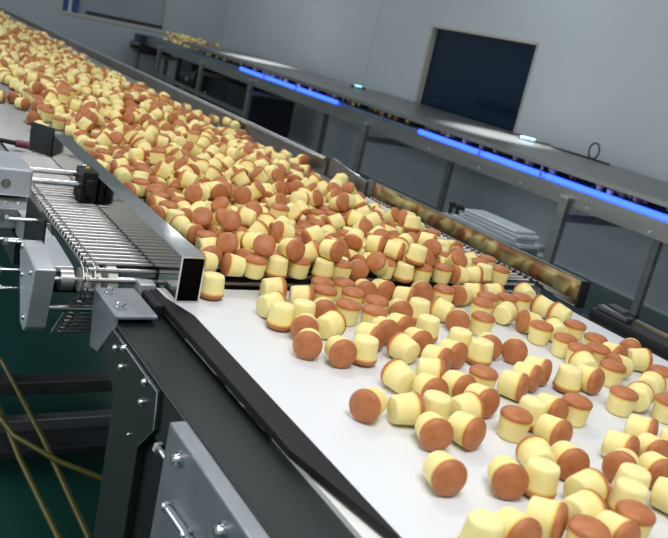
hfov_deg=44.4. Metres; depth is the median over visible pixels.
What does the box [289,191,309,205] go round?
cake
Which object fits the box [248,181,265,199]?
cake
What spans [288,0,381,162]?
trim
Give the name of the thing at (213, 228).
cake
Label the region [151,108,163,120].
cake
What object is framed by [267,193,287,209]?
cake
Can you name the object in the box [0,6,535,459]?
conveyor
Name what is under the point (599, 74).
wall
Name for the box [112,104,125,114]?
cake
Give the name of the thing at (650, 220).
conveyor
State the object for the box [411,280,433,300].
cake
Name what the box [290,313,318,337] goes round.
cake
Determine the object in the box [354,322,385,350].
cake
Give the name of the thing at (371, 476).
conveyor
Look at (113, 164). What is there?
cake
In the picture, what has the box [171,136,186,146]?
cake
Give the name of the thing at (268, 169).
cake
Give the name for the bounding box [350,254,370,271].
cake
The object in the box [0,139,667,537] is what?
floor
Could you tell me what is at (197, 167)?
cake
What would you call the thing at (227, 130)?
cake
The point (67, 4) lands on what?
notice board
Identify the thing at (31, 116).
cake
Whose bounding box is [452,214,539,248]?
plastic sheet
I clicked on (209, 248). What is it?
cake
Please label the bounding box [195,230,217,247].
cake
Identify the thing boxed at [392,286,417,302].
cake
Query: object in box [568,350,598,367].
cake
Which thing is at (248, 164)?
cake
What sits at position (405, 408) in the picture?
cake
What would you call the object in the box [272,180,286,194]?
cake
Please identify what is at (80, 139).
cake
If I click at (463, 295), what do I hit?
cake
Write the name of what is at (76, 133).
cake
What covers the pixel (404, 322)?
cake
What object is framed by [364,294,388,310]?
cake
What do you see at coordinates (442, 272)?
cake
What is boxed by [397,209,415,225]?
cake
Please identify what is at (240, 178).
cake
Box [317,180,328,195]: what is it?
cake
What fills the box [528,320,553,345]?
cake
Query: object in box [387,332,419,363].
cake
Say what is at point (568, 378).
cake
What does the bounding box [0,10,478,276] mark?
pastries
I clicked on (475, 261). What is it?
cake
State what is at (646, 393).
cake
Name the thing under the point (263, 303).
cake
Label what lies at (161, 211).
cake
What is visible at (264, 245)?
cake
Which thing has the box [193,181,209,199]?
cake
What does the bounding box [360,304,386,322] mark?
cake
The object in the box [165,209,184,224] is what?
cake
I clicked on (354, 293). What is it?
cake
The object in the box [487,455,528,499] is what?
cake
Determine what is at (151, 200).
cake
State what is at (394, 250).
cake
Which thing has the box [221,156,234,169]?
cake
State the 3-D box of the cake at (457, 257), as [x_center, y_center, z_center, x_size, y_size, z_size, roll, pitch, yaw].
[0.270,-0.016,1.812,0.043,0.051,0.051,-1,20,-39]
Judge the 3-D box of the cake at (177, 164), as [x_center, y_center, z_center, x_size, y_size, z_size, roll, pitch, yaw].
[-0.400,-0.258,2.087,0.048,0.049,0.043,23,19,33]
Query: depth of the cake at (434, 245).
1.78 m
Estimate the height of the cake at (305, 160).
0.043 m
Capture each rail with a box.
[28,122,206,302]
[365,179,590,307]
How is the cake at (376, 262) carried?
on the conveyor at (371, 476)
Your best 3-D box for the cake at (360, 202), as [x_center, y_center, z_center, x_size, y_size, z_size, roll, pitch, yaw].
[0.061,-0.173,2.167,0.050,0.051,0.043,23,19,34]
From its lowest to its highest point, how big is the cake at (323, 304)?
0.046 m
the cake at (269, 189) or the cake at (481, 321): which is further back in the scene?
the cake at (269, 189)
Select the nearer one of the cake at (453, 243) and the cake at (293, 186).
the cake at (453, 243)
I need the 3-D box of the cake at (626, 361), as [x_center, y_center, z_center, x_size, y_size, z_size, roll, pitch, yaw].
[0.516,0.176,1.487,0.045,0.046,0.047,6,17,-23]
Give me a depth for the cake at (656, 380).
1.41 m
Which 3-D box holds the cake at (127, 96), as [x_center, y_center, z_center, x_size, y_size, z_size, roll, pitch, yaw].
[-0.789,-0.655,3.147,0.043,0.043,0.042,11,16,-5]
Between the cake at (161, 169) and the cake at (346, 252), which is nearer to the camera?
the cake at (346, 252)
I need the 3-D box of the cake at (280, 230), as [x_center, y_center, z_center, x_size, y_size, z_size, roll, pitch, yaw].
[-0.104,-0.076,1.665,0.044,0.044,0.043,3,18,-31]
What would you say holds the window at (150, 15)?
in the wall at (203, 19)
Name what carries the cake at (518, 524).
on the conveyor at (371, 476)
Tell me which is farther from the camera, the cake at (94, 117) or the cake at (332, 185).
the cake at (94, 117)
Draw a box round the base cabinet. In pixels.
[205,76,294,138]
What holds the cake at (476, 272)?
on the conveyor at (371, 476)
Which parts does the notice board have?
blue panel, dark blue panel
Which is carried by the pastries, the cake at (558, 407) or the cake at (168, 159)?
the cake at (168, 159)
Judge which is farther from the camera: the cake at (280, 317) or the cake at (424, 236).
the cake at (424, 236)
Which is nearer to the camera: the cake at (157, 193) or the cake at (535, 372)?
the cake at (535, 372)
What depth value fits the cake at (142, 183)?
1.92 m
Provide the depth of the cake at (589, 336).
1.57 m
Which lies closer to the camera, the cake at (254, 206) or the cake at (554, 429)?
the cake at (554, 429)
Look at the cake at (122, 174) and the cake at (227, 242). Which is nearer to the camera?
the cake at (227, 242)
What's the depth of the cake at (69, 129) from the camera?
2.43 m
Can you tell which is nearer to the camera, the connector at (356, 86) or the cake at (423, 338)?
the cake at (423, 338)
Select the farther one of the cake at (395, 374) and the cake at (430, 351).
the cake at (430, 351)
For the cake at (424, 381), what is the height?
0.046 m
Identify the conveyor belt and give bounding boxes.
[182,41,349,84]
[404,115,667,207]
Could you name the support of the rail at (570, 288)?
attached to the conveyor at (26, 237)
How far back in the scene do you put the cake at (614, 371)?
1.43 m
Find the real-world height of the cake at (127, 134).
0.051 m
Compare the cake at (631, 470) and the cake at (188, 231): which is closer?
the cake at (631, 470)
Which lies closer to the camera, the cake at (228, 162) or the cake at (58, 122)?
the cake at (228, 162)
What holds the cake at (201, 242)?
on the conveyor at (26, 237)
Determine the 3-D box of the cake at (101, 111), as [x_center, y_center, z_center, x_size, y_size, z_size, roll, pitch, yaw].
[-0.775,-0.517,2.703,0.050,0.051,0.043,6,17,-23]
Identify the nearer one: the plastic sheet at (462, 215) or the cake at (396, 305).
the cake at (396, 305)
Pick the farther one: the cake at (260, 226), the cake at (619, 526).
the cake at (260, 226)
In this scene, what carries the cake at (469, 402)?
on the conveyor at (371, 476)
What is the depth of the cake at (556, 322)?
1.60 m
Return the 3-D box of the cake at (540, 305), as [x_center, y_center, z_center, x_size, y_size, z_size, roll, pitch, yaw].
[0.451,0.081,1.771,0.045,0.046,0.047,25,20,39]
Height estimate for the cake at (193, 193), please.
0.046 m
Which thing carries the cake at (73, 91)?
on the pastries
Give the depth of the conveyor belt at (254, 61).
8.74 m
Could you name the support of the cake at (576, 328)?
on the conveyor at (371, 476)
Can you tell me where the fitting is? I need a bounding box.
[0,138,28,148]
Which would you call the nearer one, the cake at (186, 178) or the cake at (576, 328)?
the cake at (576, 328)
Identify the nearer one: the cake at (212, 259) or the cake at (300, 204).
the cake at (212, 259)
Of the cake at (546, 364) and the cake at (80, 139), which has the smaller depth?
the cake at (546, 364)
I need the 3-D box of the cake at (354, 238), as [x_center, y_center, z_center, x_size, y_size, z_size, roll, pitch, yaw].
[0.043,-0.062,1.744,0.043,0.048,0.048,15,16,9]
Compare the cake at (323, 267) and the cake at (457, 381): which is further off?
the cake at (323, 267)
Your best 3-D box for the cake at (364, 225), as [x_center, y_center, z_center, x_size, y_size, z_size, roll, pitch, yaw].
[0.065,-0.091,1.883,0.050,0.051,0.043,24,19,36]
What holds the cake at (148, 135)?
on the pastries
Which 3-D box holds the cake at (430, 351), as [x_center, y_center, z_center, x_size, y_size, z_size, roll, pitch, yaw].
[0.167,0.145,1.325,0.045,0.046,0.047,23,18,32]
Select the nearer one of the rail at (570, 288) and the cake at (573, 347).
the cake at (573, 347)
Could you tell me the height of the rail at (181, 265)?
0.100 m
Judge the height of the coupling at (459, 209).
0.043 m
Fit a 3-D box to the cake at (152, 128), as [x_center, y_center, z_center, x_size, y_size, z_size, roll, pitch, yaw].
[-0.563,-0.422,2.530,0.043,0.051,0.051,22,18,31]
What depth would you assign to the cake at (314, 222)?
1.90 m
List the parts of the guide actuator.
guide rod, guide rod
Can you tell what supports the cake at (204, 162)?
on the pastries
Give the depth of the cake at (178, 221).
1.67 m
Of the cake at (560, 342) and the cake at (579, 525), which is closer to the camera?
the cake at (579, 525)
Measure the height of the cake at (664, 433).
0.044 m
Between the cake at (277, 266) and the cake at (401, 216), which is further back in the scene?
the cake at (401, 216)
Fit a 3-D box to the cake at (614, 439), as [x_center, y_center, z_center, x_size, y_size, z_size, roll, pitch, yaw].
[0.401,0.249,1.142,0.045,0.046,0.047,24,20,37]
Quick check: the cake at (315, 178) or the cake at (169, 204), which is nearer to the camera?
the cake at (169, 204)
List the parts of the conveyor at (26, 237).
frame, screw plate, bearing plate, foot plate, support rod, edge chain, support rod, rail, rail plate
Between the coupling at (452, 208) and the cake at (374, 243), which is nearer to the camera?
the cake at (374, 243)
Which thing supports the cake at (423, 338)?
on the conveyor at (371, 476)
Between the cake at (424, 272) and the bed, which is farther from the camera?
the bed
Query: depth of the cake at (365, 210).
2.06 m
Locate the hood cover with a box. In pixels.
[277,73,520,134]
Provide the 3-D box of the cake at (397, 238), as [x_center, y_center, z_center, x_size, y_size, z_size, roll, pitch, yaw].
[0.139,-0.046,1.775,0.043,0.051,0.051,15,16,10]
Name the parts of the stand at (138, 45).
motor, leg, casing, leg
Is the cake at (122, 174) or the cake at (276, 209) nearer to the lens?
the cake at (276, 209)
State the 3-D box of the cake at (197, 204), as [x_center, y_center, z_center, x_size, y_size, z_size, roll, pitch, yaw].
[-0.290,-0.123,1.784,0.043,0.051,0.051,22,18,31]
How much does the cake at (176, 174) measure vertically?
0.051 m
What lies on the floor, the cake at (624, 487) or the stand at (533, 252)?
the stand at (533, 252)
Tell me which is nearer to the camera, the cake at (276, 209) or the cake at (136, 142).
the cake at (276, 209)
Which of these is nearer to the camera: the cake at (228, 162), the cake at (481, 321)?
the cake at (481, 321)
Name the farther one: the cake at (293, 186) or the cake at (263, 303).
the cake at (293, 186)
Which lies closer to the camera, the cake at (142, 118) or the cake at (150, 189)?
the cake at (150, 189)
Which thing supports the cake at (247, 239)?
on the pastries
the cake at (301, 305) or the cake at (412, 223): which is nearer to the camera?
the cake at (301, 305)
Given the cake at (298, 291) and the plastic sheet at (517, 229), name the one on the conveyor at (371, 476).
the cake at (298, 291)
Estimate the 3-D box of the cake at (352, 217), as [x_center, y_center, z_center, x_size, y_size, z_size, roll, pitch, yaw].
[0.049,-0.118,1.933,0.042,0.043,0.043,17,16,16]
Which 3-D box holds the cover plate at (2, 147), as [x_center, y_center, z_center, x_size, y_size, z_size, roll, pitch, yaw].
[-0.873,-0.267,1.877,0.240,0.033,0.196,2,19,-32]
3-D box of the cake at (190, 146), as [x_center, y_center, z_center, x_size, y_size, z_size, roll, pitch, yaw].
[-0.414,-0.345,2.371,0.050,0.050,0.043,1,19,-35]
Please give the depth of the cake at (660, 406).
1.32 m
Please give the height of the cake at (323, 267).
0.041 m
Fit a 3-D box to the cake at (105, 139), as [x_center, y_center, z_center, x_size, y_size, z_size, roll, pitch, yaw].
[-0.635,-0.355,2.268,0.051,0.051,0.043,-3,22,-44]
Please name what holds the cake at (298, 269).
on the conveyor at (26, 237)
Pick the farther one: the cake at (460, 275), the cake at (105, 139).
the cake at (105, 139)
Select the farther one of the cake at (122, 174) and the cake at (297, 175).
the cake at (297, 175)
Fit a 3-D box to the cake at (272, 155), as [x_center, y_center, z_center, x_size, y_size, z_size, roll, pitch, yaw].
[-0.190,-0.346,2.553,0.041,0.043,0.043,8,16,-14]
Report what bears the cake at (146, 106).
on the pastries
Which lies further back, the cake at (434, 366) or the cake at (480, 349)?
the cake at (480, 349)
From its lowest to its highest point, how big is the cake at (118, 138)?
0.051 m
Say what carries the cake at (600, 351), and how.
on the conveyor at (371, 476)
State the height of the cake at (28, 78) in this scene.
0.043 m
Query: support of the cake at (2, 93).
on the conveyor at (26, 237)
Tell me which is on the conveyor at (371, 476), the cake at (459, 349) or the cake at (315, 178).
the cake at (459, 349)
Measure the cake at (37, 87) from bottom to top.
0.043 m
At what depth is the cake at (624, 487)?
0.99 m
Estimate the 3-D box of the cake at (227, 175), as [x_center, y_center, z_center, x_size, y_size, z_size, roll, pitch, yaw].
[-0.269,-0.248,2.172,0.051,0.051,0.043,9,16,-11]
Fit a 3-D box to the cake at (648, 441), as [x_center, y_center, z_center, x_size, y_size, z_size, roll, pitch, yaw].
[0.450,0.256,1.155,0.047,0.046,0.045,7,17,-20]
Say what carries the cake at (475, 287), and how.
on the conveyor at (371, 476)
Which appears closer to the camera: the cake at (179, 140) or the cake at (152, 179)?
the cake at (152, 179)
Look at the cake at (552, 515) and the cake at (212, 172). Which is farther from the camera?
the cake at (212, 172)
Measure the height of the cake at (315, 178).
0.051 m
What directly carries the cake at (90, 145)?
on the conveyor at (26, 237)
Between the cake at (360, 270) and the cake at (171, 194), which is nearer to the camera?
the cake at (360, 270)
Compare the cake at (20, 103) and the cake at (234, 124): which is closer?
the cake at (20, 103)
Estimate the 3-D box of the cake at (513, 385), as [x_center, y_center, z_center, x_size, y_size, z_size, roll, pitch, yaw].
[0.282,0.182,1.286,0.045,0.046,0.047,19,17,23]
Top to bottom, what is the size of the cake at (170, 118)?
0.046 m
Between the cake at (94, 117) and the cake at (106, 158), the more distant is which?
the cake at (94, 117)
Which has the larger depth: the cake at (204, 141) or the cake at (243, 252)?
the cake at (204, 141)
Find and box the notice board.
[62,0,78,12]
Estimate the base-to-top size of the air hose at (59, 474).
0.045 m
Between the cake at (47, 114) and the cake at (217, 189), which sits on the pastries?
the cake at (217, 189)
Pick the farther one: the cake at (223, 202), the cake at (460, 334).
the cake at (223, 202)
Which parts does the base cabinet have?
door, door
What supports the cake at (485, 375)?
on the conveyor at (371, 476)
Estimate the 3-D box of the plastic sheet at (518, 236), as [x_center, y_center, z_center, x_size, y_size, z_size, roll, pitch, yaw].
[0.515,-0.135,2.534,0.085,0.011,0.260,2,19,-33]
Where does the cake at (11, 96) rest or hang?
on the conveyor at (26, 237)
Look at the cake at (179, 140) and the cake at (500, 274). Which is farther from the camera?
the cake at (179, 140)
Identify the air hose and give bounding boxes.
[0,356,91,537]
[0,404,61,537]
[0,414,101,480]
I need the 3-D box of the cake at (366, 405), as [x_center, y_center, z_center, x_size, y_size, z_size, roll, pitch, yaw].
[0.047,0.181,1.105,0.047,0.046,0.045,20,17,24]
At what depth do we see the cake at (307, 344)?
1.25 m
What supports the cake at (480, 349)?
on the conveyor at (371, 476)
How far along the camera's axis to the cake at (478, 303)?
1.64 m
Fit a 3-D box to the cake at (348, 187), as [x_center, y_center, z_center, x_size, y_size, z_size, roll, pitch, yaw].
[0.044,-0.221,2.316,0.051,0.051,0.043,-1,21,-40]
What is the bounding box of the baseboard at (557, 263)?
[288,137,667,315]
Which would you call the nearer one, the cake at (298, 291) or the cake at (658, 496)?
the cake at (658, 496)
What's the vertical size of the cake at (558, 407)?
0.046 m
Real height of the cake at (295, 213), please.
0.051 m
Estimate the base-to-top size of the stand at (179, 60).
0.660 m
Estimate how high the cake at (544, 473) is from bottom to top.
0.044 m
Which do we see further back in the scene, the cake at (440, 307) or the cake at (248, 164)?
the cake at (248, 164)
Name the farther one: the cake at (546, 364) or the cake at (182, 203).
the cake at (182, 203)
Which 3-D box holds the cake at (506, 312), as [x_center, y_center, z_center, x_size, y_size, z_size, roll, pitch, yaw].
[0.348,0.089,1.662,0.047,0.046,0.045,21,18,27]
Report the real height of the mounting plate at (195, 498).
0.406 m
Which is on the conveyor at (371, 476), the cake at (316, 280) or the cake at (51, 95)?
the cake at (316, 280)
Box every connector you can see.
[322,80,365,89]
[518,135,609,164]
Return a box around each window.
[60,0,168,32]
[414,24,539,134]
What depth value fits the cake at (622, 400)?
1.31 m
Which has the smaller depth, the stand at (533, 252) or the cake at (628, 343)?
the cake at (628, 343)
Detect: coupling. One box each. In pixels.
[447,202,457,215]
[454,204,464,214]
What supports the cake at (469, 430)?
on the conveyor at (371, 476)
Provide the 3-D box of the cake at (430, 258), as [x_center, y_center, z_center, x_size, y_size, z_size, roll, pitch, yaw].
[0.193,-0.021,1.762,0.050,0.050,0.043,18,16,19]
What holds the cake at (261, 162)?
on the pastries
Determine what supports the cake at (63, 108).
on the conveyor at (26, 237)
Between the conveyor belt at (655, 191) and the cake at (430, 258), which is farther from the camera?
the conveyor belt at (655, 191)
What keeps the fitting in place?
attached to the conveyor at (26, 237)
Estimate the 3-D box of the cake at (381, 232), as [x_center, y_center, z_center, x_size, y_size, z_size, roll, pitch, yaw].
[0.102,-0.070,1.786,0.043,0.043,0.043,12,16,-2]
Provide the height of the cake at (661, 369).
0.044 m
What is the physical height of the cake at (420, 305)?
0.044 m
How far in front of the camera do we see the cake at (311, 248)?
1.60 m
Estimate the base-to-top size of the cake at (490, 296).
0.044 m
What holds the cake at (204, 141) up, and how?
on the pastries
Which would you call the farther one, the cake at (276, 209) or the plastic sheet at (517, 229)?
the plastic sheet at (517, 229)
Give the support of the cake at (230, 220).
on the pastries
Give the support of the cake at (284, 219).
on the pastries
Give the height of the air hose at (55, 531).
0.045 m
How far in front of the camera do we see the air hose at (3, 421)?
2.11 m
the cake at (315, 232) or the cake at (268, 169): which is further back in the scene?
the cake at (268, 169)
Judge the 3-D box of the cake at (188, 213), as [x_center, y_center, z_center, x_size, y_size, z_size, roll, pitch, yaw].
[-0.323,-0.113,1.759,0.043,0.043,0.043,6,17,-22]
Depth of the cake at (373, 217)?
1.95 m
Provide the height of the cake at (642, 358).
0.046 m
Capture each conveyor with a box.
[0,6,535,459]
[90,279,667,537]
[145,37,667,315]
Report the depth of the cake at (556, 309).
1.73 m
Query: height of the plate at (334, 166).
0.078 m
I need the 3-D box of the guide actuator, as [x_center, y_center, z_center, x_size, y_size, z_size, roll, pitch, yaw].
[-0.726,-0.206,1.733,0.338,0.058,0.177,2,19,-32]
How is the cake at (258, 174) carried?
on the pastries
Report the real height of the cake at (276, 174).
0.050 m
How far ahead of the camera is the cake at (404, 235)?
1.83 m
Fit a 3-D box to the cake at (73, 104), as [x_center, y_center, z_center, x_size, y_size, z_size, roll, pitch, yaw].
[-0.869,-0.549,2.744,0.042,0.043,0.043,13,16,1]
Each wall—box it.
[0,0,228,93]
[221,0,667,313]
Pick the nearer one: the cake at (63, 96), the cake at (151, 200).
the cake at (151, 200)
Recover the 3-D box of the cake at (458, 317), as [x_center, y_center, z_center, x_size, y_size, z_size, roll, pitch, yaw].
[0.235,0.097,1.548,0.047,0.046,0.045,15,16,10]
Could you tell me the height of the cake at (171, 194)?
0.043 m
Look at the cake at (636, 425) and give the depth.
1.20 m
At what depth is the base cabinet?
9.10 m
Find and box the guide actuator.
[0,151,79,196]
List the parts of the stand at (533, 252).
leg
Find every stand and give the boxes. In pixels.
[130,33,171,81]
[173,57,222,87]
[441,212,544,282]
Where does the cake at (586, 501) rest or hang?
on the conveyor at (371, 476)
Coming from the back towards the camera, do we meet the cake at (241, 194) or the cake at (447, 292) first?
the cake at (241, 194)
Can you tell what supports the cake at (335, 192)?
on the pastries
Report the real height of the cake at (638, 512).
0.044 m
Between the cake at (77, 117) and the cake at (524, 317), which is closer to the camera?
the cake at (524, 317)
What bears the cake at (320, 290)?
on the conveyor at (371, 476)
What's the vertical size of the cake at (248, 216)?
0.043 m
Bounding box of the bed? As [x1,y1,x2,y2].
[163,31,667,209]
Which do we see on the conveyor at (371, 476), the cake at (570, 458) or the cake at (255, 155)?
the cake at (570, 458)
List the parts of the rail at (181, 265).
flare plate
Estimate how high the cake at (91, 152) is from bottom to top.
0.043 m
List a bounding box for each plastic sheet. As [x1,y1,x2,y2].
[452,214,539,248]
[459,213,535,242]
[464,209,535,234]
[464,211,538,240]
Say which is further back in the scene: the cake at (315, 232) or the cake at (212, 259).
the cake at (315, 232)
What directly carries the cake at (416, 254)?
on the cake at (404, 270)
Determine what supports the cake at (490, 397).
on the conveyor at (371, 476)
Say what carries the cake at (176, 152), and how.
on the pastries
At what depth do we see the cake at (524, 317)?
1.62 m
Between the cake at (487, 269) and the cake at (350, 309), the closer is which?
the cake at (350, 309)
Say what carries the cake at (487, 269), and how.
on the conveyor at (26, 237)
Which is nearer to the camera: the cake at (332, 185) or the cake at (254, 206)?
the cake at (254, 206)
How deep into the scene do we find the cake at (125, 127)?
2.43 m
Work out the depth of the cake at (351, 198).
2.09 m
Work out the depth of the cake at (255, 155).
2.47 m
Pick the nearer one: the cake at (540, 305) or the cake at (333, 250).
the cake at (333, 250)
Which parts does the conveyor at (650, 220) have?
leg, leg, leg, leg, leg, leg, hood post, leg, leg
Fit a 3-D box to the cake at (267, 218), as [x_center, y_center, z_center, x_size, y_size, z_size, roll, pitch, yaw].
[-0.146,-0.096,1.760,0.043,0.051,0.050,14,16,4]
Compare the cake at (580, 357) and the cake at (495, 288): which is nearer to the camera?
the cake at (580, 357)
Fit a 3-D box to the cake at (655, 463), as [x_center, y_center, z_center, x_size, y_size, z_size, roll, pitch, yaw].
[0.433,0.269,1.096,0.047,0.046,0.045,9,16,-14]
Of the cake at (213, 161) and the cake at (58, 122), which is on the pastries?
the cake at (213, 161)
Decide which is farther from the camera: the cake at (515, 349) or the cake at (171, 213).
the cake at (171, 213)
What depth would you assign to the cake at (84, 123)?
2.42 m
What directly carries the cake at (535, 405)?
on the conveyor at (371, 476)
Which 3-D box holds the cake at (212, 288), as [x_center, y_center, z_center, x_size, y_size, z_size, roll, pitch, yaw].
[-0.214,0.030,1.435,0.047,0.044,0.047,5,17,-26]
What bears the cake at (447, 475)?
on the conveyor at (371, 476)
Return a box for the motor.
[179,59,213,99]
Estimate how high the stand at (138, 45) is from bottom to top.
0.780 m
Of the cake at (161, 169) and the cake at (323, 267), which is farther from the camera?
the cake at (161, 169)
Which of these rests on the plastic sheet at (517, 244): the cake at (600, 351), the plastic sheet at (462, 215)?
the plastic sheet at (462, 215)
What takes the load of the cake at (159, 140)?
on the pastries
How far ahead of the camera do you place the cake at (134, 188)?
1.86 m
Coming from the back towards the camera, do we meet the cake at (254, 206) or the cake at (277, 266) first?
the cake at (254, 206)
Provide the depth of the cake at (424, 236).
1.86 m
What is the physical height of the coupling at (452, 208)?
0.043 m
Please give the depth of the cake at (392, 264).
1.69 m
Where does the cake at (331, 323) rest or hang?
on the conveyor at (371, 476)
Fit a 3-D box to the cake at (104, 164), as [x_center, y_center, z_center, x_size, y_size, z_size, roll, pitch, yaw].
[-0.585,-0.253,2.046,0.042,0.043,0.043,15,16,10]
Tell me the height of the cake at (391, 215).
0.051 m
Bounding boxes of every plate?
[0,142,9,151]
[150,421,269,537]
[325,158,367,194]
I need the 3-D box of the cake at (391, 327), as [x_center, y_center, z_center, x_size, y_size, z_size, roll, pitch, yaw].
[0.086,0.104,1.405,0.047,0.046,0.045,5,17,-25]
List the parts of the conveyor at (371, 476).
leg plate, frame, frame, frame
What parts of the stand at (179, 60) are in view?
post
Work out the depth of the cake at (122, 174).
2.00 m
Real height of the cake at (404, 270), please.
0.041 m
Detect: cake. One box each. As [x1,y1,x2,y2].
[0,90,5,102]
[7,91,20,103]
[14,98,29,110]
[23,73,35,83]
[26,111,40,123]
[29,81,43,93]
[42,108,54,122]
[45,91,57,101]
[46,99,60,107]
[52,116,65,129]
[54,104,69,113]
[58,91,70,103]
[65,87,76,98]
[65,125,78,138]
[68,98,82,111]
[71,112,85,123]
[74,131,88,140]
[75,134,89,147]
[77,117,93,132]
[83,141,98,150]
[85,112,101,125]
[85,149,95,157]
[94,105,106,117]
[94,153,112,163]
[95,132,113,146]
[95,148,111,155]
[96,158,110,171]
[108,110,123,121]
[109,160,126,173]
[110,131,123,147]
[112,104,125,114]
[112,166,131,182]
[115,124,129,133]
[122,93,133,102]
[123,112,135,124]
[123,128,136,141]
[123,182,140,197]
[128,147,145,161]
[131,178,149,196]
[132,136,146,147]
[137,113,151,124]
[137,142,151,156]
[139,102,151,113]
[140,131,153,144]
[143,118,157,128]
[145,124,160,137]
[146,195,165,206]
[147,187,165,197]
[148,175,165,183]
[149,149,165,164]
[150,191,169,200]
[150,205,168,220]
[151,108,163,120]
[152,160,171,179]
[153,134,168,146]
[159,200,178,208]
[160,123,173,130]
[162,155,176,163]
[164,112,177,123]
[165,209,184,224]
[167,148,182,158]
[167,191,184,200]
[168,159,186,174]
[170,214,190,233]
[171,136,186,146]
[174,165,193,177]
[177,200,190,208]
[178,170,198,187]
[178,207,192,223]
[180,223,204,244]
[183,141,199,157]
[184,184,205,203]
[187,130,200,143]
[187,162,203,176]
[190,201,208,211]
[192,207,212,229]
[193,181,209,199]
[194,159,209,173]
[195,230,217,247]
[196,135,211,147]
[197,237,217,249]
[199,244,222,265]
[199,250,217,271]
[200,271,224,299]
[203,166,222,180]
[204,145,219,157]
[207,225,227,233]
[208,157,222,169]
[208,181,228,199]
[210,208,226,226]
[211,196,231,210]
[216,232,239,253]
[220,127,233,135]
[220,210,241,231]
[221,116,232,126]
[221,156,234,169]
[221,253,245,276]
[223,166,237,183]
[224,146,240,158]
[229,120,239,129]
[230,170,249,185]
[233,186,251,203]
[234,248,254,257]
[236,206,256,227]
[239,159,253,172]
[240,145,253,155]
[240,231,262,249]
[244,255,267,279]
[245,202,262,216]
[246,220,270,234]
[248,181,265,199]
[249,151,261,160]
[250,168,267,183]
[253,159,266,166]
[253,234,275,257]
[256,291,286,317]
[258,213,275,226]
[260,277,286,296]
[262,183,273,197]
[263,165,278,174]
[265,255,287,277]
[266,301,294,330]
[267,151,280,161]
[267,168,284,183]
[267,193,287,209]
[269,216,292,230]
[270,203,289,218]
[271,221,294,241]
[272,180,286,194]
[278,158,290,173]
[279,237,304,260]
[287,202,301,220]
[288,171,303,181]
[288,180,303,193]
[288,256,310,278]
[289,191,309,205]
[289,285,314,303]
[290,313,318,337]
[293,200,310,215]
[293,298,315,318]
[293,328,322,359]
[296,154,309,164]
[301,225,324,243]
[303,240,321,262]
[308,174,320,183]
[308,190,323,206]
[309,219,325,227]
[311,257,333,278]
[311,276,334,286]
[313,284,337,302]
[313,297,336,318]
[316,310,346,338]
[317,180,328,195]
[319,239,344,261]
[321,224,336,232]
[323,182,340,195]
[324,335,356,367]
[325,188,341,202]
[325,213,344,229]
[329,194,348,211]
[332,259,352,278]
[333,277,355,300]
[335,238,348,256]
[336,298,360,326]
[339,192,355,208]
[341,286,365,306]
[342,182,356,194]
[343,228,363,250]
[345,209,364,226]
[349,259,368,280]
[349,387,386,422]
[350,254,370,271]
[352,194,366,209]
[352,219,373,237]
[353,334,378,365]
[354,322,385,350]
[355,205,371,214]
[355,279,377,303]
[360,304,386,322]
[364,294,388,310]
[365,212,381,226]
[365,235,386,252]
[366,251,388,274]
[371,316,399,345]
[372,228,390,240]
[372,278,395,300]
[375,258,396,279]
[380,358,415,393]
[383,207,399,222]
[383,240,405,261]
[387,298,412,316]
[387,313,414,331]
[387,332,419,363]
[387,392,424,425]
[391,236,408,257]
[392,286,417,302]
[393,261,414,282]
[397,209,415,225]
[399,233,413,250]
[403,215,420,232]
[404,327,432,356]
[405,243,427,265]
[409,297,429,322]
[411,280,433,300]
[412,372,448,396]
[413,264,432,282]
[415,314,439,341]
[415,358,445,377]
[415,411,453,451]
[417,232,436,244]
[421,344,452,371]
[422,390,451,420]
[422,450,467,496]
[423,239,442,257]
[425,248,434,266]
[429,296,454,322]
[432,263,452,283]
[432,284,455,302]
[437,339,467,368]
[442,370,475,397]
[445,250,467,267]
[445,308,469,330]
[447,240,462,247]
[447,326,471,346]
[448,411,485,450]
[449,264,469,284]
[449,391,484,417]
[451,284,472,306]
[458,509,504,537]
[463,283,483,302]
[463,383,499,418]
[465,266,483,282]
[467,337,493,365]
[469,311,494,335]
[469,364,498,388]
[470,297,493,317]
[471,258,487,265]
[477,263,492,283]
[477,291,498,314]
[477,332,502,359]
[479,254,495,265]
[483,283,504,293]
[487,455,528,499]
[491,265,510,284]
[493,301,518,324]
[495,292,517,307]
[495,506,541,537]
[497,370,528,401]
[497,405,532,442]
[501,337,527,363]
[511,292,531,311]
[512,361,542,392]
[513,282,535,303]
[515,310,542,332]
[515,435,555,467]
[518,395,547,430]
[524,356,551,385]
[525,456,559,499]
[525,496,568,537]
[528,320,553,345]
[530,294,553,317]
[533,414,572,446]
[537,393,568,419]
[544,316,567,340]
[547,302,572,321]
[551,332,577,358]
[551,440,589,479]
[552,363,582,393]
[561,488,607,527]
[562,393,592,427]
[563,319,586,342]
[563,467,609,501]
[565,342,592,362]
[565,514,610,537]
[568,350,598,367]
[578,365,604,394]
[583,332,607,344]
[586,342,610,366]
[595,510,640,537]
[599,359,626,387]
[601,430,639,455]
[602,448,639,482]
[603,342,627,356]
[604,353,633,377]
[605,477,648,511]
[606,385,638,417]
[610,462,650,491]
[614,499,656,537]
[619,338,641,348]
[624,414,658,435]
[627,348,652,371]
[627,381,654,411]
[637,433,667,457]
[638,370,665,394]
[639,451,667,488]
[649,364,667,392]
[650,477,667,513]
[651,393,667,424]
[659,427,667,440]
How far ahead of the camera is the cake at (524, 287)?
1.83 m
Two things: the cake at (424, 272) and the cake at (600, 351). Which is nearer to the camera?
the cake at (600, 351)
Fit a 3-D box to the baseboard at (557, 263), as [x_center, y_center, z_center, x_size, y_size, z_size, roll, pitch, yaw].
[1.248,-0.367,7.084,0.012,0.014,12.360,2,19,-32]

